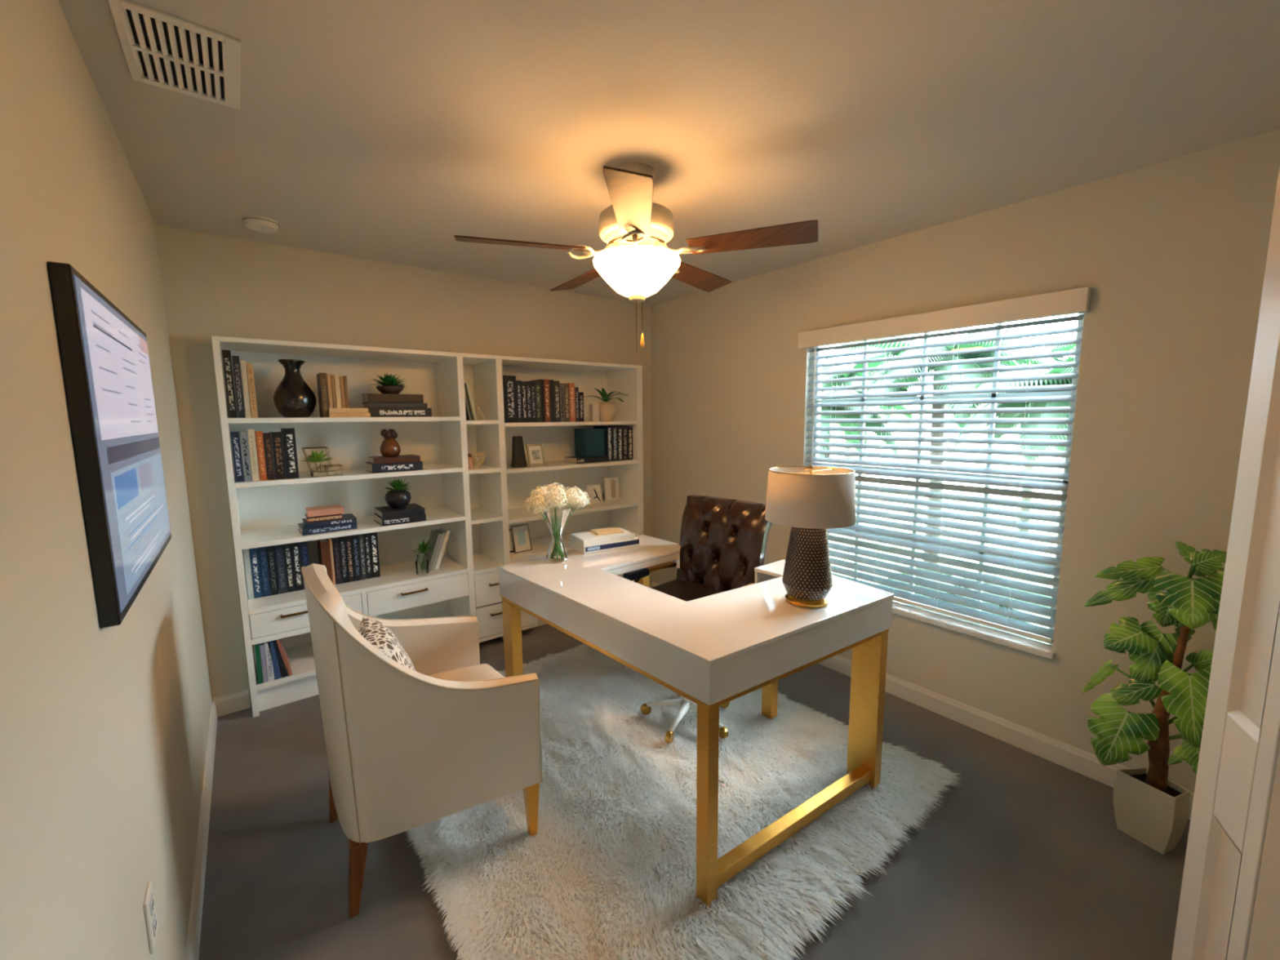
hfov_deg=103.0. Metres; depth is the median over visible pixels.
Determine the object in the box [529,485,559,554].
flower
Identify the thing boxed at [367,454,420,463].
book
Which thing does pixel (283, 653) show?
book
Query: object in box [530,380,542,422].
book
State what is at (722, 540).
office chair
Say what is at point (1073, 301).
window blind
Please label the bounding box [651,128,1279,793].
wall
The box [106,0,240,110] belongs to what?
ceiling vent
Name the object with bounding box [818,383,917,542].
palm tree
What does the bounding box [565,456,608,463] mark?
book
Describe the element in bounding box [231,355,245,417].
book
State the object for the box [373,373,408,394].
potted succulent
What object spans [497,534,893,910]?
desk
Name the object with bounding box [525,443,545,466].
photo frame
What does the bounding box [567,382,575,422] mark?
book
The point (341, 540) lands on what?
book
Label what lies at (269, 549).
book
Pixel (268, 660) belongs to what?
book
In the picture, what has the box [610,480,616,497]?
picture
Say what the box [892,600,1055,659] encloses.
window sill
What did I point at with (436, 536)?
book
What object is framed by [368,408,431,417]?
book
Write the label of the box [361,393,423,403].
book
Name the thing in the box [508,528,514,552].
photo frame
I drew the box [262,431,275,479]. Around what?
book
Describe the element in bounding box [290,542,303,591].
book
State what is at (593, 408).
book
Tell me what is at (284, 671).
book
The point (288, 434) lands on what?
book
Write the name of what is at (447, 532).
book
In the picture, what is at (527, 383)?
book
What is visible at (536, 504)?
flower
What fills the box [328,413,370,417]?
book
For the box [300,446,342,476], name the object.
terrarium
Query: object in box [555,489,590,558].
flower
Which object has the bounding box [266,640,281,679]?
book
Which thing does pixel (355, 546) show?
book
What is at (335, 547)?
book
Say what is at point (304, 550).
book
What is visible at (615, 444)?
book
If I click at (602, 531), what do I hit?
notebook
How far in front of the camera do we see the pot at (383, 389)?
2.97 m
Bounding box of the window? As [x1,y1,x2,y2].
[809,312,1084,644]
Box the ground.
[829,489,1059,644]
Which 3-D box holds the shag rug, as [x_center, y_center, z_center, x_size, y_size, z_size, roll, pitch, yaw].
[-0.029,1.220,2.353,1.958,0.067,2.154,-6,9,-38]
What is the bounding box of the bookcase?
[211,335,643,717]
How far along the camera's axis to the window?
2.53 m
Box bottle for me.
[600,486,604,501]
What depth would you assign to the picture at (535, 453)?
3.64 m
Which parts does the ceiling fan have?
blade, blade, blade arm, blade, blade arm, pull chain, lamp shade, pull chain, chain pull, blade arm, blade, blade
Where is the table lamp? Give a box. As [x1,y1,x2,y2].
[764,465,855,608]
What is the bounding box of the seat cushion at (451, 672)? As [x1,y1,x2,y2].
[426,663,504,681]
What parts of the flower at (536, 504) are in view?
stem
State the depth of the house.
11.20 m
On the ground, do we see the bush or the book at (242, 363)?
the bush
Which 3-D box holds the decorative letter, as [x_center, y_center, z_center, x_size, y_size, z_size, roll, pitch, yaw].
[-1.053,-0.437,3.337,0.063,0.093,0.056,-6,9,-38]
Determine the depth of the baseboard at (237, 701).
2.69 m
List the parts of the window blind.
ladder cord, head rail, rail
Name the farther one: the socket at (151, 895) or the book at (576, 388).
the book at (576, 388)
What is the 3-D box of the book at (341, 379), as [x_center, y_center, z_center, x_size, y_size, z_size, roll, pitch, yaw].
[-1.676,-0.463,2.852,0.017,0.224,0.150,-6,9,-38]
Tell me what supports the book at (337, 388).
on the bookcase
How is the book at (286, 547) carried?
on the bookcase
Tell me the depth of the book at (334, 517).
2.81 m
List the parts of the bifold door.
panel moulding, panel moulding, door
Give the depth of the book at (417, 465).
2.99 m
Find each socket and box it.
[149,893,154,916]
[152,913,157,937]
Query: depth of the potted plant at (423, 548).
3.17 m
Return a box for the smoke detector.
[242,214,279,232]
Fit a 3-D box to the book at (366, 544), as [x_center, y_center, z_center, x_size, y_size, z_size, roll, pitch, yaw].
[-1.699,0.447,3.144,0.026,0.290,0.180,-6,9,-38]
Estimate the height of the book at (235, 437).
0.252 m
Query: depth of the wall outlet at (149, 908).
1.05 m
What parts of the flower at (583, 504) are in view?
stem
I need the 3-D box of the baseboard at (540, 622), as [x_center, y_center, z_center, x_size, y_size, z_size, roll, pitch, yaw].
[-0.446,1.002,4.017,0.900,0.102,0.014,-6,9,-38]
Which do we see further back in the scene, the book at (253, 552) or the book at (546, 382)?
the book at (546, 382)
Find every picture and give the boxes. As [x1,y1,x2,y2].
[516,530,526,545]
[531,449,540,459]
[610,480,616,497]
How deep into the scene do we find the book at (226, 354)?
2.49 m
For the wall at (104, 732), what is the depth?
0.86 m
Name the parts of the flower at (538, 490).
stem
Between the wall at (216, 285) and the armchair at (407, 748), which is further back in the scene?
the wall at (216, 285)
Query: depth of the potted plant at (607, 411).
3.94 m
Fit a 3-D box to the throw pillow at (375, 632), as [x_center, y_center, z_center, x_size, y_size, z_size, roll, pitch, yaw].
[-0.872,0.652,1.770,0.184,0.274,0.380,-5,8,-31]
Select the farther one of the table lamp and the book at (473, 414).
the book at (473, 414)
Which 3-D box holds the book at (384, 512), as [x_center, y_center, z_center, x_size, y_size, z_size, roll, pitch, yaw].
[-1.475,0.187,3.121,0.238,0.036,0.220,-6,9,-38]
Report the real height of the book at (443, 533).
0.244 m
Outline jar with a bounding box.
[415,553,428,574]
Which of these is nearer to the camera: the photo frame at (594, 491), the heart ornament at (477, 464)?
the heart ornament at (477, 464)
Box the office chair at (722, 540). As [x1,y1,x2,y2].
[622,494,773,743]
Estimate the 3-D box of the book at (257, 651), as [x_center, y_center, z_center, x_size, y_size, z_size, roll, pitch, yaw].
[-2.046,0.951,2.727,0.019,0.212,0.200,-6,9,-38]
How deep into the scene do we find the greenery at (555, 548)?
2.48 m
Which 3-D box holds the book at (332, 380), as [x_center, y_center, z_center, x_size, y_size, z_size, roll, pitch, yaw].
[-1.710,-0.462,2.826,0.015,0.229,0.150,-6,9,-38]
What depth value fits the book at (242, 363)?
2.53 m
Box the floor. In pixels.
[198,623,1190,959]
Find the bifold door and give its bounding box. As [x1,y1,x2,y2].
[1171,164,1279,959]
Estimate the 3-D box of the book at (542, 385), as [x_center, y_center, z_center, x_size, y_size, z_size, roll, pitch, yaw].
[-0.735,-0.560,3.624,0.025,0.296,0.190,-6,9,-38]
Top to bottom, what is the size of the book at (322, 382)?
0.238 m
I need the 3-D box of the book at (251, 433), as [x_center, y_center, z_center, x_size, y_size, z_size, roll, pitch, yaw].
[-2.027,-0.135,2.666,0.029,0.262,0.200,-6,9,-38]
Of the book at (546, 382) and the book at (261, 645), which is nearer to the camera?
the book at (261, 645)
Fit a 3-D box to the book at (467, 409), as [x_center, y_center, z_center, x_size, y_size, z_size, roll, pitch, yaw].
[-1.160,-0.516,3.315,0.054,0.254,0.160,-6,9,-38]
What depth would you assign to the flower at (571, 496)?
2.46 m
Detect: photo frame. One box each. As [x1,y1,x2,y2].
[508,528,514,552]
[511,524,532,553]
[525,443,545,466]
[586,483,603,504]
[604,476,619,501]
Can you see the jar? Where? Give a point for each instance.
(427, 562)
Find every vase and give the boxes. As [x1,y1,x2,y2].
[272,359,315,417]
[510,435,527,467]
[540,507,572,563]
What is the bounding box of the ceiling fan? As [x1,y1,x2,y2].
[453,162,817,347]
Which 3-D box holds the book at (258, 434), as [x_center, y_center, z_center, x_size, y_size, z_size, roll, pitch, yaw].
[-2.002,-0.133,2.686,0.030,0.252,0.200,-6,9,-38]
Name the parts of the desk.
leg, leg, gold rail, leg, leg, leg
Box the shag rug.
[404,643,961,959]
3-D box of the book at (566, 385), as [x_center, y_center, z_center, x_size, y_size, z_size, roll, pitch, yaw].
[-0.584,-0.564,3.742,0.039,0.272,0.190,-6,9,-38]
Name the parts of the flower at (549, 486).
stem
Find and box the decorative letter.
[476,405,485,420]
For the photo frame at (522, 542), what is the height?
0.187 m
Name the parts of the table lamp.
lamp shade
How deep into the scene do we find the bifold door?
0.91 m
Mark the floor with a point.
(1028, 859)
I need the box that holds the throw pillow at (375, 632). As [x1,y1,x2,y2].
[357,617,415,671]
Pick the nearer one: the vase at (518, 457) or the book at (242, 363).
the book at (242, 363)
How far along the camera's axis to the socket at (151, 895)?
1.06 m
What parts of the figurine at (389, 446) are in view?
crown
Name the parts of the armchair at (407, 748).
leg, leg, leg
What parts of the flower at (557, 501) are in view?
stem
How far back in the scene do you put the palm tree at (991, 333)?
4.26 m
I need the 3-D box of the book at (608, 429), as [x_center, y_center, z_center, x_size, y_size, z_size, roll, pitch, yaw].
[-0.293,-0.288,4.016,0.049,0.270,0.190,-6,9,-38]
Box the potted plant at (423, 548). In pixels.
[413,538,436,574]
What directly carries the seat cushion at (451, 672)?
on the armchair at (407, 748)
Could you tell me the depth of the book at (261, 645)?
2.66 m
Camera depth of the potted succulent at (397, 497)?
3.06 m
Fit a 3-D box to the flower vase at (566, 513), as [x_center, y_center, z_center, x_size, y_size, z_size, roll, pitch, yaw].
[-0.407,0.263,2.483,0.168,0.262,0.168,-6,9,-38]
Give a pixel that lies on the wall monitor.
(104, 357)
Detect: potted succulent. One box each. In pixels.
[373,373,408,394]
[384,478,411,508]
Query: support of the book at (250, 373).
on the bookcase
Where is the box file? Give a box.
[573,428,605,457]
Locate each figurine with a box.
[379,428,400,457]
[467,453,474,469]
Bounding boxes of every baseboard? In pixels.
[185,698,217,959]
[212,688,250,716]
[533,618,546,627]
[651,582,1194,819]
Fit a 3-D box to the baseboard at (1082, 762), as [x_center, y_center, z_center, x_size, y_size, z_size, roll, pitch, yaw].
[1.233,1.110,3.020,0.014,0.102,3.660,-6,9,-38]
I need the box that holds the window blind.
[797,286,1090,643]
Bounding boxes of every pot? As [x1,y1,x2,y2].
[375,386,404,394]
[384,488,411,508]
[1112,767,1191,854]
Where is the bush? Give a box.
[879,561,1051,642]
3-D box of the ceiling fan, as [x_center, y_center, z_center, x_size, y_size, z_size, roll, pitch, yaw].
[-0.027,-0.826,1.968,1.270,0.655,1.232,-6,9,-38]
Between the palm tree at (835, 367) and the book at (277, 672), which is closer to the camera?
the book at (277, 672)
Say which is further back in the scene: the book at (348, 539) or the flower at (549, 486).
the book at (348, 539)
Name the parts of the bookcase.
upright panel, handle, drawer, shelf, shelf, shelf, shelf, handle, drawer, upright panel, drawer, shelf, shelf, shelf, drawer, upright panel, handle, handle, drawer, shelf, shelf, shelf, upright panel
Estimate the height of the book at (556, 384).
0.290 m
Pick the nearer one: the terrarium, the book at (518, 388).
the terrarium
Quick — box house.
[830,395,1064,504]
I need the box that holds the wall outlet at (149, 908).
[143,880,158,954]
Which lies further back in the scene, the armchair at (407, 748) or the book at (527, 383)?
the book at (527, 383)
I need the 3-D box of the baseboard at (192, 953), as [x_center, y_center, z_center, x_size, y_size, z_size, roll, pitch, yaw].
[-1.095,1.353,1.222,0.014,0.102,3.660,-6,9,-38]
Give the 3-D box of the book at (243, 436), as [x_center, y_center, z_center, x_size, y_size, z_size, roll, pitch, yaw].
[-2.052,-0.126,2.648,0.029,0.248,0.200,-6,9,-38]
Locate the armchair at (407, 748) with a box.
[301,563,542,919]
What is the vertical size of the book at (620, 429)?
0.264 m
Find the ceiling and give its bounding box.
[57,0,1279,305]
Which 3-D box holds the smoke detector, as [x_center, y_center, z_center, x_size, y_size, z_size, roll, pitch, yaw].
[-1.730,-1.166,2.325,0.138,0.038,0.138,-6,9,-38]
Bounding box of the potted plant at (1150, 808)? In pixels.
[1082,540,1226,854]
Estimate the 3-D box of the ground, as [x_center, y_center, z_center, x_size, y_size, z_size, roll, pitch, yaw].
[7.354,0.870,7.579,14.835,0.050,24.000,-6,9,-38]
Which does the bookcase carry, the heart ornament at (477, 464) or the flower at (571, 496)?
the heart ornament at (477, 464)
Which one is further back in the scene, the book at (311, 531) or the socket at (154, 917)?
the book at (311, 531)
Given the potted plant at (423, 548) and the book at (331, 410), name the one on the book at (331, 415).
the book at (331, 410)
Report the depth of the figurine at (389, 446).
3.00 m
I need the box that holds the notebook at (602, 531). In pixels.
[591,527,624,535]
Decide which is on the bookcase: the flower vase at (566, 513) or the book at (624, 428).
the book at (624, 428)
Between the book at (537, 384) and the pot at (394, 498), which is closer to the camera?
the pot at (394, 498)
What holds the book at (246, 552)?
on the bookcase
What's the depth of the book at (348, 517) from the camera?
2.83 m
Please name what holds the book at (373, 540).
on the bookcase
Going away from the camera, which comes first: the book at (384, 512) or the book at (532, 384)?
the book at (384, 512)
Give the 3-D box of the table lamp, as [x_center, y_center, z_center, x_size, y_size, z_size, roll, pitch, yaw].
[0.625,0.201,1.886,0.318,0.514,0.318,-4,8,-24]
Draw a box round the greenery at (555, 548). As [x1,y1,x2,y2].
[549,514,564,559]
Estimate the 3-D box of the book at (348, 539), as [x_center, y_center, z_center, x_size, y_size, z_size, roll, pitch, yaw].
[-1.774,0.458,3.087,0.031,0.284,0.180,-6,9,-38]
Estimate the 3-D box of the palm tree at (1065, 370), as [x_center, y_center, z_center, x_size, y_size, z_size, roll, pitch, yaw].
[2.940,0.282,3.446,1.496,2.214,1.635,4,8,34]
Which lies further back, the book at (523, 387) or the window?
the book at (523, 387)
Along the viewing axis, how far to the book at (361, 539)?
3.06 m
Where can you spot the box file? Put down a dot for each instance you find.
(588, 442)
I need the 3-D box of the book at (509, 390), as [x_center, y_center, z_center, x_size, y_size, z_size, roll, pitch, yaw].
[-0.922,-0.549,3.478,0.084,0.312,0.190,-6,9,-38]
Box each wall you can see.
[0,0,212,959]
[155,224,653,706]
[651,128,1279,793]
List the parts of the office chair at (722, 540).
armrest, arm, leg, leg, seat, leg, backrest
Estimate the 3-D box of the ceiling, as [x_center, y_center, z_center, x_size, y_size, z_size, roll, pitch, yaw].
[0.049,-1.191,1.836,3.185,0.100,3.880,-6,9,-38]
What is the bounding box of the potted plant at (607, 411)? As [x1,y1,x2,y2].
[583,387,627,421]
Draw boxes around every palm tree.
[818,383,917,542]
[821,355,927,529]
[822,328,1057,564]
[954,356,1074,644]
[975,337,1075,532]
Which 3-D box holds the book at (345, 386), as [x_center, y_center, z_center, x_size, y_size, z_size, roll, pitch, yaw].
[-1.662,-0.466,2.863,0.015,0.226,0.150,-6,9,-38]
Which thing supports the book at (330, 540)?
on the bookcase
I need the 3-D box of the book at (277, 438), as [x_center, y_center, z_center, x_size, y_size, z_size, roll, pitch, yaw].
[-1.944,-0.136,2.731,0.047,0.246,0.200,-6,9,-38]
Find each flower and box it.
[524,493,556,558]
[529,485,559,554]
[541,482,564,552]
[542,488,568,555]
[555,485,583,556]
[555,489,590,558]
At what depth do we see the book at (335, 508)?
2.82 m
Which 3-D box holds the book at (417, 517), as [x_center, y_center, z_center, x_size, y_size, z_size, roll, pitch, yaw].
[-1.474,0.227,3.123,0.245,0.043,0.240,-6,9,-38]
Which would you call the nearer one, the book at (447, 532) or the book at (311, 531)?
the book at (311, 531)
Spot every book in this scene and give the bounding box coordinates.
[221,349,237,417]
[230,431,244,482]
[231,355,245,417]
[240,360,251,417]
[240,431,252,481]
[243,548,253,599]
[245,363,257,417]
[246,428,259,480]
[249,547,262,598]
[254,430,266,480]
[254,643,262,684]
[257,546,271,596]
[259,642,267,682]
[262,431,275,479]
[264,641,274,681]
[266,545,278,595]
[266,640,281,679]
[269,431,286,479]
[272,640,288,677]
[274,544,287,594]
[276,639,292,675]
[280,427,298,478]
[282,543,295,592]
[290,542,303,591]
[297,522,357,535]
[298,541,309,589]
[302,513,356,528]
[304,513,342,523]
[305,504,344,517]
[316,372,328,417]
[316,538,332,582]
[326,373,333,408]
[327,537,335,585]
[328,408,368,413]
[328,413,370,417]
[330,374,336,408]
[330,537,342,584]
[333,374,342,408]
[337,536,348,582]
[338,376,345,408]
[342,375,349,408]
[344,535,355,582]
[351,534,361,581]
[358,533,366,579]
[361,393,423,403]
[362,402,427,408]
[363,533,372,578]
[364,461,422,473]
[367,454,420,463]
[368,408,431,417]
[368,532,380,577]
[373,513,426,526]
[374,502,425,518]
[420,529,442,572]
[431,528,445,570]
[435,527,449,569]
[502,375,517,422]
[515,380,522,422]
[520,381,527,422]
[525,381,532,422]
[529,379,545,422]
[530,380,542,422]
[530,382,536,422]
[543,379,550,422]
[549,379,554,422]
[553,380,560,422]
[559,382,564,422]
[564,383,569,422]
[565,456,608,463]
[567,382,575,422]
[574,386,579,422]
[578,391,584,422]
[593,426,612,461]
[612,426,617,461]
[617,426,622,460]
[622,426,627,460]
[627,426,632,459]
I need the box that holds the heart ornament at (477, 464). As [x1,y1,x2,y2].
[471,451,485,467]
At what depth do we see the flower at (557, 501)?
2.38 m
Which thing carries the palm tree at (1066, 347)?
on the ground
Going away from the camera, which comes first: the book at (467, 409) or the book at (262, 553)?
the book at (262, 553)
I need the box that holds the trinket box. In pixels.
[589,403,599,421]
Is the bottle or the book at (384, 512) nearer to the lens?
the book at (384, 512)
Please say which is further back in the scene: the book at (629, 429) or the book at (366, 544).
the book at (629, 429)
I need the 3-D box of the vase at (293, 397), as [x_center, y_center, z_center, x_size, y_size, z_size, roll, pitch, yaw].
[-1.863,-0.489,2.741,0.194,0.305,0.194,-6,9,-38]
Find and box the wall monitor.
[46,261,171,628]
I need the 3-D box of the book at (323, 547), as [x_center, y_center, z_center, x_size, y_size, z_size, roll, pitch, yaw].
[-1.868,0.478,3.015,0.042,0.262,0.180,-6,9,-38]
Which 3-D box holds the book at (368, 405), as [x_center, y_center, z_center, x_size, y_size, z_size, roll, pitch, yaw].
[-1.467,-0.445,3.050,0.315,0.030,0.200,-6,9,-38]
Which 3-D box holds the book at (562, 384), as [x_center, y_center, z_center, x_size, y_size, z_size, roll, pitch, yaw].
[-0.614,-0.562,3.718,0.035,0.275,0.190,-6,9,-38]
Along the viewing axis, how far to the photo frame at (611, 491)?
4.19 m
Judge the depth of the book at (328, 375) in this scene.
2.75 m
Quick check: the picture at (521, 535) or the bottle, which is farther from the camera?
the bottle
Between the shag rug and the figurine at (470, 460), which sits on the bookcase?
the figurine at (470, 460)
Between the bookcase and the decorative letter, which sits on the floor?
the bookcase
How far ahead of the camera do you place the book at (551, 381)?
3.59 m
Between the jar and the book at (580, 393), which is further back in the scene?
the book at (580, 393)

